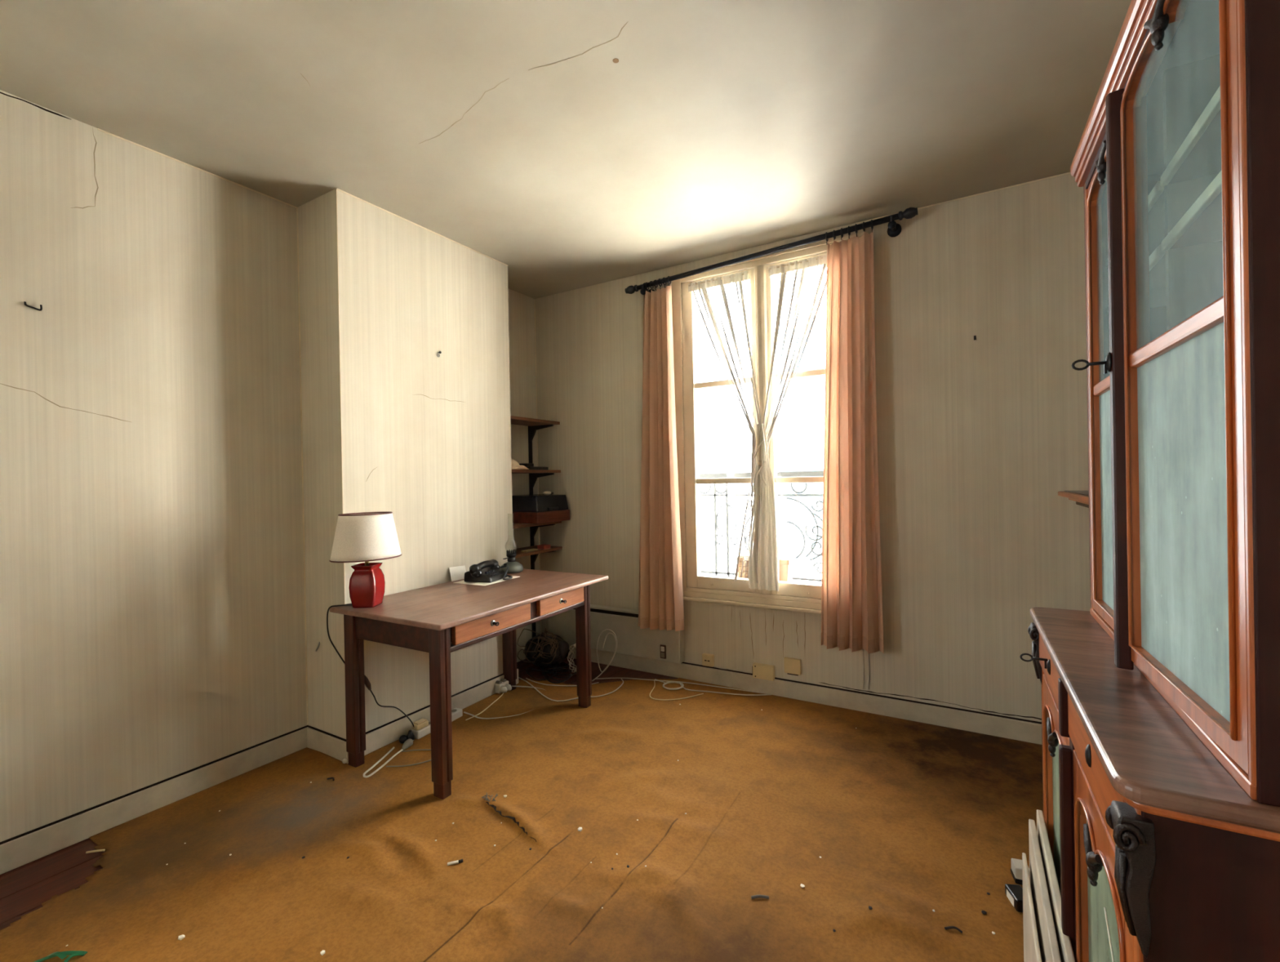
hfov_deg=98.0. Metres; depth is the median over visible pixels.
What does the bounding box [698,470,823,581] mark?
balcony railing
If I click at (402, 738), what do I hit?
plug
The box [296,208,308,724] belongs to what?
trim
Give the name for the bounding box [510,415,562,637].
wall shelving
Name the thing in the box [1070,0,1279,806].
display cabinet
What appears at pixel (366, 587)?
lamp base
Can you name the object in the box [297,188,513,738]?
wall
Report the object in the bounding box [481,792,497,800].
thread
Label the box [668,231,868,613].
window
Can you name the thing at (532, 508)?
record player
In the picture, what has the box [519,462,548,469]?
box
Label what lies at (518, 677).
cable
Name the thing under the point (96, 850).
wood sliver
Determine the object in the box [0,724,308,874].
baseboard
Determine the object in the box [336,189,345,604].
trim
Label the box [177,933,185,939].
crumb
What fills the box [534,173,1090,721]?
wall
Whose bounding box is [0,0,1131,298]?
ceiling
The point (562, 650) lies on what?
bag
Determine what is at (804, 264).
curtain
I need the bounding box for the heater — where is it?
[547,604,684,663]
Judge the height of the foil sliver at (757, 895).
0.010 m
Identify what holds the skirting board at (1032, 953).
on the carpet
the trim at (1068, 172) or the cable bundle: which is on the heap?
the cable bundle
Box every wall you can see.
[0,89,540,841]
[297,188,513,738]
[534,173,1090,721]
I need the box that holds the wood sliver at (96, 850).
[85,848,105,853]
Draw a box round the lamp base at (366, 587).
[348,562,385,607]
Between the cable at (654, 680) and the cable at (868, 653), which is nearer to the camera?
the cable at (868, 653)
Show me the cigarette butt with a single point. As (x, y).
(460, 860)
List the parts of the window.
moulding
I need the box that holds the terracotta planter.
[778,555,795,581]
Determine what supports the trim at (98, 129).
attached to the wall at (153, 622)
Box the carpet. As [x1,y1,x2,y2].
[0,677,1043,961]
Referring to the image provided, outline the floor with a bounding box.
[0,657,678,929]
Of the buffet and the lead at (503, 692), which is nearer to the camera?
the buffet
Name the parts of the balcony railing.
post, post, rail, rail, handrail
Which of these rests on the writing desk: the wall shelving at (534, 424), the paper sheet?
the paper sheet
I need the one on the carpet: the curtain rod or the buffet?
the buffet
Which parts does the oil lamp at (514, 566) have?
burner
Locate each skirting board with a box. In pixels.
[1022,852,1041,961]
[1028,818,1061,961]
[1036,808,1075,961]
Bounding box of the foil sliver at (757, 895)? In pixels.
[751,893,768,898]
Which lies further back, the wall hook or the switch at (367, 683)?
the switch at (367, 683)
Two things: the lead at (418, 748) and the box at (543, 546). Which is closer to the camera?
the lead at (418, 748)
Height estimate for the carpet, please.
0.046 m
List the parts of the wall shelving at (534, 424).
shelf, shelf, shelf, shelf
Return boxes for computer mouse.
[542,490,553,494]
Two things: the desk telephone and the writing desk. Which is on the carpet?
the writing desk
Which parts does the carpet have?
door stop knob, power strip, power cord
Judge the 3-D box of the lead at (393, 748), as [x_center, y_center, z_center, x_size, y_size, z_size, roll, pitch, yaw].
[-1.152,1.260,2.501,0.059,0.012,0.269,-1,0,5]
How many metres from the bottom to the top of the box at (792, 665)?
0.093 m
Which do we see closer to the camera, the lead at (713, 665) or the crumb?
the crumb
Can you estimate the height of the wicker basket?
0.190 m
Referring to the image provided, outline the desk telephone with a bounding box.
[463,559,512,582]
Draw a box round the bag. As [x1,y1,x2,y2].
[524,633,570,666]
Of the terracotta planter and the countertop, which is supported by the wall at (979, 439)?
the terracotta planter
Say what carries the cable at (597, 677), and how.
on the carpet
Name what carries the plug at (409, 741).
on the carpet
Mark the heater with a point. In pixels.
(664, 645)
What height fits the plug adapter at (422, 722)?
0.034 m
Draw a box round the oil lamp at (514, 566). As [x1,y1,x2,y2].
[499,519,523,573]
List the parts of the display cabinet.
glass pane, cornice, keyhole plate, cornice, cornice, door, panel, shelf, shelf, rail, glass pane, door, shelf, shelf, shelf, panel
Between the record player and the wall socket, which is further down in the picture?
the wall socket
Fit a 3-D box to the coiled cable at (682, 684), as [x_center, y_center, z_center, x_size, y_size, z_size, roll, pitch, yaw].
[0.401,1.226,3.271,0.713,0.021,0.134,-1,0,21]
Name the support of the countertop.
on the buffet
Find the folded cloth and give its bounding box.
[511,457,528,469]
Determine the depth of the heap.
3.57 m
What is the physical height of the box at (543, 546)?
0.026 m
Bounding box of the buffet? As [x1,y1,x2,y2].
[1019,606,1279,961]
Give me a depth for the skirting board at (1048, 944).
1.21 m
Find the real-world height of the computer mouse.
0.030 m
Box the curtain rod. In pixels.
[625,207,918,294]
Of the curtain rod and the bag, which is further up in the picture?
the curtain rod
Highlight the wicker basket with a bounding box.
[735,555,748,577]
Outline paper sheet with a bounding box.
[453,575,519,585]
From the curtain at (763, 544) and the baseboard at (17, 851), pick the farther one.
the curtain at (763, 544)
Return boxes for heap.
[525,662,576,683]
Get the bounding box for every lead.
[363,746,403,777]
[386,748,431,766]
[465,692,503,719]
[713,665,751,672]
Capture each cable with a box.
[518,676,623,701]
[525,677,599,685]
[591,628,617,680]
[595,677,767,693]
[649,680,703,699]
[654,678,771,695]
[862,648,864,688]
[867,653,869,689]
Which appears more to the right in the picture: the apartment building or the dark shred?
the dark shred
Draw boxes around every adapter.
[412,717,428,730]
[494,678,511,693]
[1004,883,1022,911]
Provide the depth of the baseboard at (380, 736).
2.81 m
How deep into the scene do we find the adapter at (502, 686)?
3.29 m
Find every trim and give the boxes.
[97,128,297,208]
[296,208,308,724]
[336,188,507,266]
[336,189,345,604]
[533,299,541,633]
[856,172,1070,223]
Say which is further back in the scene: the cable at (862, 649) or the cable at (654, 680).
the cable at (654, 680)
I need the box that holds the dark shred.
[944,925,962,932]
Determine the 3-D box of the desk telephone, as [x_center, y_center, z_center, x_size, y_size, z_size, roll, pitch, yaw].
[-0.818,0.487,3.048,0.218,0.103,0.262,-1,0,17]
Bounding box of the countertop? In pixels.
[1030,606,1279,833]
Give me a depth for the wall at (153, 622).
2.17 m
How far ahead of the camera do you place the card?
3.06 m
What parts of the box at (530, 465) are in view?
lid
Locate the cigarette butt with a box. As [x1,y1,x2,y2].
[447,858,462,865]
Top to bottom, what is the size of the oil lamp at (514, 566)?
0.345 m
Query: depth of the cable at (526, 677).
3.40 m
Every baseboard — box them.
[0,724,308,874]
[306,725,346,760]
[345,668,518,763]
[568,644,1042,744]
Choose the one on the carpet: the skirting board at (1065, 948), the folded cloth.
the skirting board at (1065, 948)
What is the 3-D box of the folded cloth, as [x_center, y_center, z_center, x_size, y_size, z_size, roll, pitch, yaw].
[-0.839,-0.114,3.633,0.179,0.078,0.212,-1,0,31]
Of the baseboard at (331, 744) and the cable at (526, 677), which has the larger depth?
the cable at (526, 677)
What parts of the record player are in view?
lid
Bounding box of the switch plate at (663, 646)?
[660,644,666,658]
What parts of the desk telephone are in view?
handset cord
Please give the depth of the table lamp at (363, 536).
2.41 m
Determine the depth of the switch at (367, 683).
2.59 m
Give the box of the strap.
[33,950,87,961]
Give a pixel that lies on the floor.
(24, 888)
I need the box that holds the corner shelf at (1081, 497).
[1057,490,1088,507]
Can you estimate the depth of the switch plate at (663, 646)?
3.50 m
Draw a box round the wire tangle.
[516,627,558,663]
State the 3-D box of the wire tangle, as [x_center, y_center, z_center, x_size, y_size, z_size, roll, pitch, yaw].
[-0.665,1.098,3.728,0.327,0.226,0.246,-1,0,31]
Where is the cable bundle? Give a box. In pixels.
[567,643,576,672]
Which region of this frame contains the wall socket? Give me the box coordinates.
[702,652,714,666]
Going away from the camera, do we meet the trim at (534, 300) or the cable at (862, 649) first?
the cable at (862, 649)
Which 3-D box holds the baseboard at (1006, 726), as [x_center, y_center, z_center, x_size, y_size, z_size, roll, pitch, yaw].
[0.730,1.187,3.241,3.401,0.102,0.014,-1,0,31]
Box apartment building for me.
[746,266,826,583]
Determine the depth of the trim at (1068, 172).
2.67 m
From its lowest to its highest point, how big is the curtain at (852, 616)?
2.212 m
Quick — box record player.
[511,493,569,523]
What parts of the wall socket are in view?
plate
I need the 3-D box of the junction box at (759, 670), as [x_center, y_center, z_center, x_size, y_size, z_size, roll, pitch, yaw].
[0.716,1.107,3.236,0.130,0.082,0.034,-1,0,31]
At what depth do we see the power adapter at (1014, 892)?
1.62 m
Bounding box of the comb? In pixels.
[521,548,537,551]
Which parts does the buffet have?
keyhole plate, drawer, panel, door, glass pane, keyhole plate, drawer, glass pane, door, moulding, panel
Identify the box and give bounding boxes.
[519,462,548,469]
[537,543,551,549]
[751,662,774,680]
[784,656,801,675]
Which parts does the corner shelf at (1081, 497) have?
moulding, moulding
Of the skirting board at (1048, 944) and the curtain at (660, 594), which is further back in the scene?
the curtain at (660, 594)
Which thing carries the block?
on the carpet
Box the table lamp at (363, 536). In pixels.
[326,511,413,726]
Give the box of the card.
[448,564,466,581]
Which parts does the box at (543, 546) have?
lid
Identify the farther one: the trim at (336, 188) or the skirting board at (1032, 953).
the trim at (336, 188)
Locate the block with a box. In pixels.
[1010,857,1029,884]
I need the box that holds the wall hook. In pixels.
[23,301,42,311]
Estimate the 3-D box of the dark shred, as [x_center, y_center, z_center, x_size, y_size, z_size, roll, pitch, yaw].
[0.852,1.217,1.513,0.045,0.012,0.012,-1,0,10]
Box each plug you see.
[399,728,414,742]
[401,737,413,750]
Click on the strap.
(61, 954)
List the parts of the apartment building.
cornice, pane, pane, cornice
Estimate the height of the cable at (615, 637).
0.305 m
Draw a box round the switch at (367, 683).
[364,675,371,689]
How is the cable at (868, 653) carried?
attached to the wall at (979, 439)
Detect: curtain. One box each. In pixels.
[638,275,684,631]
[688,271,778,591]
[733,254,826,582]
[821,219,884,653]
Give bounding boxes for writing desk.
[329,568,608,799]

